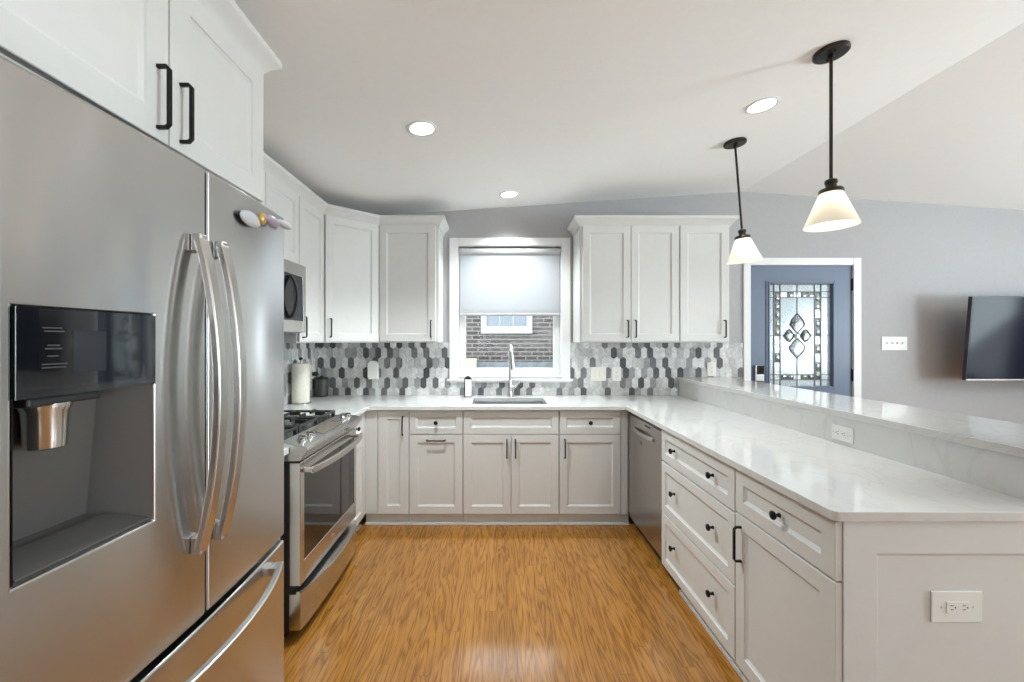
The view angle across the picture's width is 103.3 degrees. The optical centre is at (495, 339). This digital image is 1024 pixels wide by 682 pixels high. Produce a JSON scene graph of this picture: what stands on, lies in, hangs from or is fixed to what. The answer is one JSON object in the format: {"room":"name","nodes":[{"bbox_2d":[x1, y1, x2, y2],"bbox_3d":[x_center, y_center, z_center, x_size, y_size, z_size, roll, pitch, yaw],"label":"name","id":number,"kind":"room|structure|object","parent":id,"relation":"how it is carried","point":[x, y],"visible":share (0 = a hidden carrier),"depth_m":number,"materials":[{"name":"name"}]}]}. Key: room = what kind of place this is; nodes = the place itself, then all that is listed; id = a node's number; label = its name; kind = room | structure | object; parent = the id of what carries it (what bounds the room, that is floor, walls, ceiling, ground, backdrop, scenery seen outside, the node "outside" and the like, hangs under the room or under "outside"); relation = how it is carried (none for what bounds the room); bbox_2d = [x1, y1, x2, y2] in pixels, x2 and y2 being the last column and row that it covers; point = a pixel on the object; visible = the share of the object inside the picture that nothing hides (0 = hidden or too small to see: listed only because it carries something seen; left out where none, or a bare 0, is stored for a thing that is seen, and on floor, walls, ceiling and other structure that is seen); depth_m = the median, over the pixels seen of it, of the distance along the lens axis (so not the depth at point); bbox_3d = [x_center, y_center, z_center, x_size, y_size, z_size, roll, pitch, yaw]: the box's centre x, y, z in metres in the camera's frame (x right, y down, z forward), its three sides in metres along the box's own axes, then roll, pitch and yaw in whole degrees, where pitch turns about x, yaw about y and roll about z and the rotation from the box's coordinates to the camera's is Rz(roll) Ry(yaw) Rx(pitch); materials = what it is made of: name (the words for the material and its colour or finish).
{"room":"kitchen","nodes":[
{"label":"kitchen","id":0,"kind":"room"},
{"bbox_2d":[284,514,742,681],"bbox_3d":[2.225,1.473,-0.168,7.930,0.120,7.905,0,0,0],"label":"floor","id":1,"kind":"structure","parent":0,"point":[411,603],"depth_m":2.08,"materials":[{"name":"brown wood"}]},
{"bbox_2d":[0,56,283,681],"bbox_3d":[-1.064,0.511,0.915,0.972,1.803,0.744,0,0,0],"label":"refrigerator","id":2,"kind":"object","parent":1,"relation":"on","point":[142,318],"visible":0.96,"depth_m":0.74,"materials":[{"name":"grey metal"}]},
{"bbox_2d":[41,327,67,368],"bbox_3d":[-0.662,0.011,0.608,0.001,0.061,0.033,0,0,5],"label":"print","id":3,"kind":"object","parent":2,"relation":"attached to","point":[54,340],"depth_m":0.61,"materials":[{"name":"grey"}]},
{"bbox_2d":[239,210,291,229],"bbox_3d":[-0.644,-0.331,1.152,0.026,0.066,0.261,0,0,-2],"label":"ornament","id":4,"kind":"object","parent":2,"relation":"attached to","point":[249,218],"visible":1,"depth_m":1.10,"materials":[{"name":"grey ceramic"}]},
{"bbox_2d":[280,409,362,636],"bbox_3d":[-1.215,0.929,2.270,0.770,0.968,0.764,0,0,0],"label":"gas range","id":5,"kind":"object","parent":1,"relation":"on","point":[319,536],"visible":0.44,"depth_m":2.08,"materials":[{"name":"silver metal"}]},
{"bbox_2d":[284,413,361,461],"bbox_3d":[-1.238,0.522,2.270,0.724,0.092,0.764,0,0,0],"label":"control panel","id":6,"kind":"object","parent":5,"relation":"in","point":[305,441],"depth_m":2.18,"materials":[{"name":"silver metal"}]},
{"bbox_2d":[352,412,364,532],"bbox_3d":[-1.279,0.971,2.866,0.652,0.884,0.408,0,0,0],"label":"base cabinet","id":7,"kind":"object","parent":1,"relation":"on","point":[360,428],"visible":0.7,"depth_m":2.96,"materials":[{"name":"paint"}]},
{"bbox_2d":[365,410,409,524],"bbox_3d":[-0.829,0.971,3.341,0.341,0.884,0.608,0,0,0],"label":"base cabinet","id":8,"kind":"object","parent":1,"relation":"on","point":[387,432],"visible":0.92,"depth_m":3.07,"materials":[{"name":"paint"}]},
{"bbox_2d":[410,410,463,524],"bbox_3d":[-0.454,0.971,3.341,0.407,0.884,0.608,0,0,0],"label":"base cabinet","id":9,"kind":"object","parent":1,"relation":"on","point":[436,436],"visible":0.98,"depth_m":3.08,"materials":[{"name":"paint"}]},
{"bbox_2d":[463,410,558,524],"bbox_3d":[0.115,0.971,3.341,0.728,0.884,0.608,0,0,0],"label":"base cabinet","id":10,"kind":"object","parent":1,"relation":"on","point":[511,457],"visible":1,"depth_m":3.08,"materials":[{"name":"paint"}]},
{"bbox_2d":[558,410,628,524],"bbox_3d":[0.749,0.971,3.341,0.539,0.884,0.608,0,0,0],"label":"base cabinet","id":11,"kind":"object","parent":1,"relation":"on","point":[593,444],"visible":0.96,"depth_m":3.08,"materials":[{"name":"paint"}]},
{"bbox_2d":[629,412,662,560],"bbox_3d":[1.288,0.977,2.664,0.625,0.872,0.768,0,0,0],"label":"dishwasher","id":12,"kind":"object","parent":1,"relation":"on","point":[645,438],"visible":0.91,"depth_m":2.70,"materials":[{"name":"grey metal"}]},
{"bbox_2d":[662,429,742,676],"bbox_3d":[1.304,0.971,2.073,0.672,0.884,0.754,0,0,0],"label":"base cabinet","id":13,"kind":"object","parent":1,"relation":"on","point":[699,489],"visible":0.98,"depth_m":1.98,"materials":[{"name":"paint"}]},
{"bbox_2d":[732,469,1023,681],"bbox_3d":[1.378,0.971,1.442,0.823,0.884,0.504,0,0,0],"label":"base cabinet","id":14,"kind":"object","parent":1,"relation":"on","point":[819,598],"visible":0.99,"depth_m":1.20,"materials":[{"name":"paint"}]},
{"bbox_2d":[284,395,1023,521],"bbox_3d":[0.020,0.514,2.416,3.263,0.030,2.482,0,0,0],"label":"countertop","id":15,"kind":"structure","parent":14,"relation":"on","point":[838,482],"depth_m":1.67,"materials":[{"name":"stone"}]},
{"bbox_2d":[290,357,310,404],"bbox_3d":[-1.528,0.316,3.170,0.150,0.365,0.150,0,0,0],"label":"paper towel holder","id":16,"kind":"object","parent":15,"relation":"on","point":[300,358],"visible":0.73,"depth_m":3.13,"materials":[{"name":"silver metal"}]},
{"bbox_2d":[292,363,309,403],"bbox_3d":[-1.528,0.335,3.170,0.128,0.305,0.128,0,0,0],"label":"paper towel roll","id":17,"kind":"object","parent":16,"relation":"on","point":[300,371],"visible":1,"depth_m":3.12,"materials":[{"name":"white paper"}]},
{"bbox_2d":[314,376,327,396],"bbox_3d":[-1.545,0.408,3.585,0.114,0.182,0.114,0,0,0],"label":"canister","id":18,"kind":"object","parent":15,"relation":"on","point":[321,383],"visible":1,"depth_m":3.54,"materials":[{"name":"grey metal"}]},
{"bbox_2d":[464,376,471,396],"bbox_3d":[-0.245,0.406,3.550,0.066,0.185,0.052,0,0,0],"label":"soap bottle","id":19,"kind":"object","parent":15,"relation":"on","point":[467,380],"visible":1,"depth_m":3.53,"materials":[{"name":"white plastic"}]},
{"bbox_2d":[473,401,544,403],"bbox_3d":[0.109,0.625,3.345,0.604,0.192,0.372,0,0,0],"label":"sink","id":20,"kind":"object","parent":15,"relation":"in","point":[475,402],"visible":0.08,"depth_m":3.52,"materials":[{"name":"silver metal"}]},
{"bbox_2d":[507,344,520,396],"bbox_3d":[0.133,0.267,3.522,0.118,0.463,0.177,0,0,23],"label":"faucet","id":21,"kind":"object","parent":15,"relation":"on","point":[511,358],"visible":1,"depth_m":3.57,"materials":[{"name":"silver metal"}]},
{"bbox_2d":[930,591,981,621],"bbox_3d":[1.362,0.789,1.198,0.150,0.092,0.008,0,0,0],"label":"wall outlet","id":22,"kind":"object","parent":14,"relation":"attached to","point":[945,606],"visible":1,"depth_m":1.20,"materials":[{"name":"white plastic"}]},
{"bbox_2d":[946,602,968,612],"bbox_3d":[1.362,0.789,1.195,0.066,0.033,0.003,0,0,0],"label":"receptacle","id":23,"kind":"object","parent":22,"relation":"attached to","point":[951,607],"depth_m":1.19,"materials":[{"name":"white plastic"}]},
{"bbox_3d":[-1.278,0.971,1.650,0.653,0.884,0.460,0,0,0],"label":"base cabinet","id":24,"kind":"object","parent":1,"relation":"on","visible":0},
{"bbox_2d":[284,447,288,455],"bbox_3d":[-1.287,0.514,1.652,0.650,0.030,0.464,0,0,0],"label":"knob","id":25,"kind":"structure","parent":24,"relation":"on","point":[286,449],"depth_m":1.86,"materials":[{"name":"metal"}]},
{"bbox_2d":[234,0,1023,214],"bbox_3d":[2.225,-1.311,-0.168,7.930,0.462,7.905,0,0,0],"label":"ceiling","id":26,"kind":"structure","parent":0,"point":[547,102],"depth_m":2.07,"materials":[{"name":"paint"}]},
{"bbox_2d":[407,120,436,136],"bbox_3d":[-0.408,-1.165,2.235,0.164,0.017,0.164,0,0,0],"label":"recessed light","id":27,"kind":"object","parent":26,"relation":"in","point":[422,128],"visible":1,"depth_m":2.23,"materials":[{"name":"white paint"}]},
{"bbox_2d":[499,191,518,197],"bbox_3d":[0.107,-1.199,3.340,0.164,0.017,0.164,0,0,0],"label":"recessed light","id":28,"kind":"object","parent":26,"relation":"in","point":[506,194],"visible":1,"depth_m":3.33,"materials":[{"name":"white"}]},
{"bbox_2d":[723,137,762,263],"bbox_3d":[1.615,-0.905,2.655,0.231,0.794,0.204,0,0,0],"label":"pendant lamp","id":29,"kind":"object","parent":26,"relation":"hanging from","point":[744,250],"visible":1,"depth_m":2.63,"materials":[{"name":"white glass"}]},
{"bbox_2d":[745,96,779,113],"bbox_3d":[1.464,-1.288,2.229,0.164,0.017,0.164,0,0,0],"label":"recessed light","id":30,"kind":"object","parent":26,"relation":"in","point":[767,103],"visible":1,"depth_m":2.22,"materials":[{"name":"white"}]},
{"bbox_2d":[803,40,861,231],"bbox_3d":[1.499,-0.903,1.812,0.204,0.789,0.204,0,0,0],"label":"pendant lamp","id":31,"kind":"object","parent":26,"relation":"hanging from","point":[832,210],"visible":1,"depth_m":1.79,"materials":[{"name":"white glass"}]},
{"bbox_2d":[317,192,1023,423],"bbox_3d":[2.225,0.035,3.740,7.930,2.755,0.150,0,0,0],"label":"wall","id":32,"kind":"structure","parent":0,"point":[921,264],"depth_m":3.67,"materials":[{"name":"paint"}]},
{"bbox_2d":[322,215,378,342],"bbox_3d":[-1.289,-0.467,3.351,0.645,0.976,0.611,0,0,0],"label":"upper cabinet","id":33,"kind":"object","parent":32,"relation":"attached to","point":[351,247],"visible":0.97,"depth_m":3.19,"materials":[{"name":"paint"}]},
{"bbox_2d":[379,226,442,342],"bbox_3d":[-0.722,-0.467,3.482,0.493,0.976,0.350,0,0,0],"label":"upper cabinet","id":34,"kind":"object","parent":32,"relation":"attached to","point":[410,257],"visible":0.98,"depth_m":3.35,"materials":[{"name":"paint"}]},
{"bbox_2d":[263,152,448,235],"bbox_3d":[-1.082,-0.978,2.738,0.685,0.082,2.244,0,0,26],"label":"trim","id":35,"kind":"structure","parent":34,"relation":"attached to","point":[270,166],"depth_m":3.12,"materials":[{"name":"paint"}]},
{"bbox_2d":[447,238,572,382],"bbox_3d":[0.125,-0.270,3.708,1.130,1.305,0.175,0,0,0],"label":"window","id":36,"kind":"structure","parent":32,"relation":"in","point":[457,323],"depth_m":3.65,"materials":[{"name":"white paint"}]},
{"bbox_2d":[459,248,560,315],"bbox_3d":[0.125,-0.531,3.700,0.922,0.621,0.066,0,0,0],"label":"roller shade","id":37,"kind":"object","parent":36,"relation":"attached to","point":[493,281],"visible":1,"depth_m":3.69,"materials":[{"name":"white fabric"}]},
{"bbox_2d":[318,343,742,394],"bbox_3d":[0.310,0.262,3.661,3.842,0.474,0.008,0,0,0],"label":"tile backsplash","id":38,"kind":"structure","parent":32,"relation":"attached to","point":[404,368],"depth_m":3.66,"materials":[{"name":"grey tile"}]},
{"bbox_2d":[368,361,378,378],"bbox_3d":[-1.099,0.269,3.627,0.092,0.165,0.040,0,0,0],"label":"night light","id":39,"kind":"object","parent":38,"relation":"attached to","point":[373,366],"visible":1,"depth_m":3.61,"materials":[{"name":"white plastic"}]},
{"bbox_2d":[591,367,605,380],"bbox_3d":[0.923,0.306,3.652,0.140,0.125,0.009,0,0,0],"label":"light switch","id":40,"kind":"object","parent":38,"relation":"attached to","point":[597,373],"visible":1,"depth_m":3.65,"materials":[{"name":"white plastic"}]},
{"bbox_2d":[612,367,620,380],"bbox_3d":[1.088,0.306,3.652,0.080,0.125,0.008,0,0,0],"label":"wall outlet","id":41,"kind":"object","parent":38,"relation":"attached to","point":[616,371],"visible":1,"depth_m":3.65,"materials":[{"name":"white plastic"}]},
{"bbox_2d":[615,370,618,377],"bbox_3d":[1.088,0.306,3.650,0.033,0.066,0.003,0,0,0],"label":"receptacle","id":42,"kind":"object","parent":41,"relation":"attached to","point":[616,371],"depth_m":3.65,"materials":[{"name":"white plastic"}]},
{"bbox_2d":[707,362,715,375],"bbox_3d":[1.946,0.264,3.652,0.080,0.125,0.008,0,0,0],"label":"wall outlet","id":43,"kind":"object","parent":38,"relation":"attached to","point":[711,366],"visible":1,"depth_m":3.65,"materials":[{"name":"white plastic"}]},
{"bbox_2d":[573,226,678,342],"bbox_3d":[1.105,-0.467,3.482,0.820,0.976,0.350,0,0,0],"label":"upper cabinet","id":44,"kind":"object","parent":32,"relation":"attached to","point":[626,278],"visible":0.98,"depth_m":3.35,"materials":[{"name":"paint"}]},
{"bbox_2d":[567,215,738,235],"bbox_3d":[1.315,-0.978,3.486,1.345,0.082,0.357,0,0,0],"label":"trim","id":45,"kind":"structure","parent":44,"relation":"attached to","point":[578,221],"depth_m":3.33,"materials":[{"name":"paint"}]},
{"bbox_2d":[678,226,728,342],"bbox_3d":[1.726,-0.467,3.482,0.419,0.976,0.350,0,0,0],"label":"upper cabinet","id":46,"kind":"object","parent":32,"relation":"attached to","point":[703,250],"visible":0.9,"depth_m":3.35,"materials":[{"name":"paint"}]},
{"bbox_2d":[743,258,860,397],"bbox_3d":[2.763,0.336,3.697,1.060,2.155,0.196,0,0,0],"label":"door","id":47,"kind":"structure","parent":32,"relation":"in","point":[802,316],"depth_m":3.67,"materials":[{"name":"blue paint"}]},
{"bbox_2d":[881,337,906,349],"bbox_3d":[3.582,0.031,3.655,0.225,0.108,0.020,0,0,0],"label":"light switch","id":48,"kind":"object","parent":32,"relation":"attached to","point":[887,343],"visible":1,"depth_m":3.65,"materials":[{"name":"white plastic"}]},
{"bbox_2d":[962,296,1023,379],"bbox_3d":[4.570,-0.012,3.530,1.230,0.704,0.338,0,0,0],"label":"television","id":49,"kind":"object","parent":32,"relation":"attached to","point":[994,335],"visible":1,"depth_m":3.39,"materials":[{"name":"grey"}]},
{"bbox_3d":[-1.680,0.162,-0.167,0.120,2.501,7.665,0,0,0],"label":"wall","id":50,"kind":"structure","parent":0,"visible":0},
{"bbox_2d":[0,0,262,201],"bbox_3d":[-1.202,-0.719,0.969,0.831,0.472,0.938,0,0,0],"label":"upper cabinet","id":51,"kind":"object","parent":50,"relation":"attached to","point":[167,70],"visible":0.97,"depth_m":0.98,"materials":[{"name":"paint"}]},
{"bbox_2d":[198,0,281,74],"bbox_3d":[-1.202,-0.978,0.995,0.831,0.082,0.990,0,0,0],"label":"trim","id":52,"kind":"structure","parent":51,"relation":"attached to","point":[227,13],"depth_m":1.29,"materials":[{"name":"paint"}]},
{"bbox_2d":[260,170,298,263],"bbox_3d":[-1.434,-0.721,2.270,0.355,0.468,0.770,0,0,0],"label":"upper cabinet","id":53,"kind":"object","parent":50,"relation":"attached to","point":[277,197],"visible":0.05,"depth_m":2.50,"materials":[{"name":"paint"}]},
{"bbox_2d":[284,259,305,333],"bbox_3d":[-1.406,-0.259,2.269,0.428,0.443,0.758,0,0,0],"label":"microwave","id":54,"kind":"object","parent":53,"relation":"attached to","point":[294,273],"visible":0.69,"depth_m":2.47,"materials":[{"name":"silver metal"}]},
{"bbox_2d":[284,343,316,404],"bbox_3d":[-1.616,0.262,2.538,0.008,0.474,2.236,0,0,0],"label":"tile backsplash","id":55,"kind":"structure","parent":50,"relation":"attached to","point":[292,351],"depth_m":3.24,"materials":[{"name":"grey tile"}]},
{"bbox_2d":[310,364,313,378],"bbox_3d":[-1.607,0.278,3.545,0.008,0.125,0.080,0,0,0],"label":"wall outlet","id":56,"kind":"object","parent":55,"relation":"attached to","point":[311,366],"visible":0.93,"depth_m":3.52,"materials":[{"name":"white plastic"}]},
{"bbox_2d":[284,196,323,342],"bbox_3d":[-1.434,-0.467,2.854,0.355,0.976,0.396,0,0,0],"label":"upper cabinet","id":57,"kind":"object","parent":50,"relation":"attached to","point":[311,220],"visible":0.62,"depth_m":2.86,"materials":[{"name":"paint"}]},
{"bbox_3d":[1.726,0.891,2.438,0.128,1.045,2.453,0,0,0],"label":"wall","id":58,"kind":"structure","parent":0,"visible":0},
{"bbox_2d":[677,377,1023,457],"bbox_3d":[1.876,0.352,2.407,0.472,0.032,2.515,0,0,0],"label":"bar","id":59,"kind":"object","parent":58,"relation":"on","point":[1005,437],"visible":1,"depth_m":1.83,"materials":[{"name":"stone"}]},
{"bbox_2d":[679,381,1023,499],"bbox_3d":[1.657,0.448,2.423,0.010,0.161,2.466,0,0,0],"label":"quartz riser","id":60,"kind":"object","parent":58,"relation":"attached to","point":[995,471],"visible":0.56,"depth_m":1.68,"materials":[{"name":"white stone"}]},
{"bbox_2d":[832,423,852,443],"bbox_3d":[1.647,0.445,1.928,0.008,0.073,0.118,0,0,0],"label":"wall outlet","id":61,"kind":"object","parent":60,"relation":"attached to","point":[842,433],"visible":1,"depth_m":1.92,"materials":[{"name":"white plastic"}]},
{"bbox_2d":[835,429,847,438],"bbox_3d":[1.644,0.445,1.928,0.003,0.033,0.066,0,0,0],"label":"receptacle","id":62,"kind":"object","parent":61,"relation":"attached to","point":[839,433],"depth_m":1.93,"materials":[{"name":"white plastic"}]},
{"label":"outside","id":63,"kind":"structure","parent":0,"visible":0},
{"bbox_3d":[2.000,2.088,16.932,32.000,0.150,26.135,0,0,0],"label":"ground","id":64,"kind":"structure","parent":63,"visible":0},
{"bbox_2d":[466,316,552,367],"bbox_3d":[-1.550,-0.087,8.075,7.500,4.200,2.450,0,0,0],"label":"brick house","id":65,"kind":"structure","parent":64,"relation":"on","point":[488,338],"depth_m":7.30,"materials":[{"name":"grey brick"}]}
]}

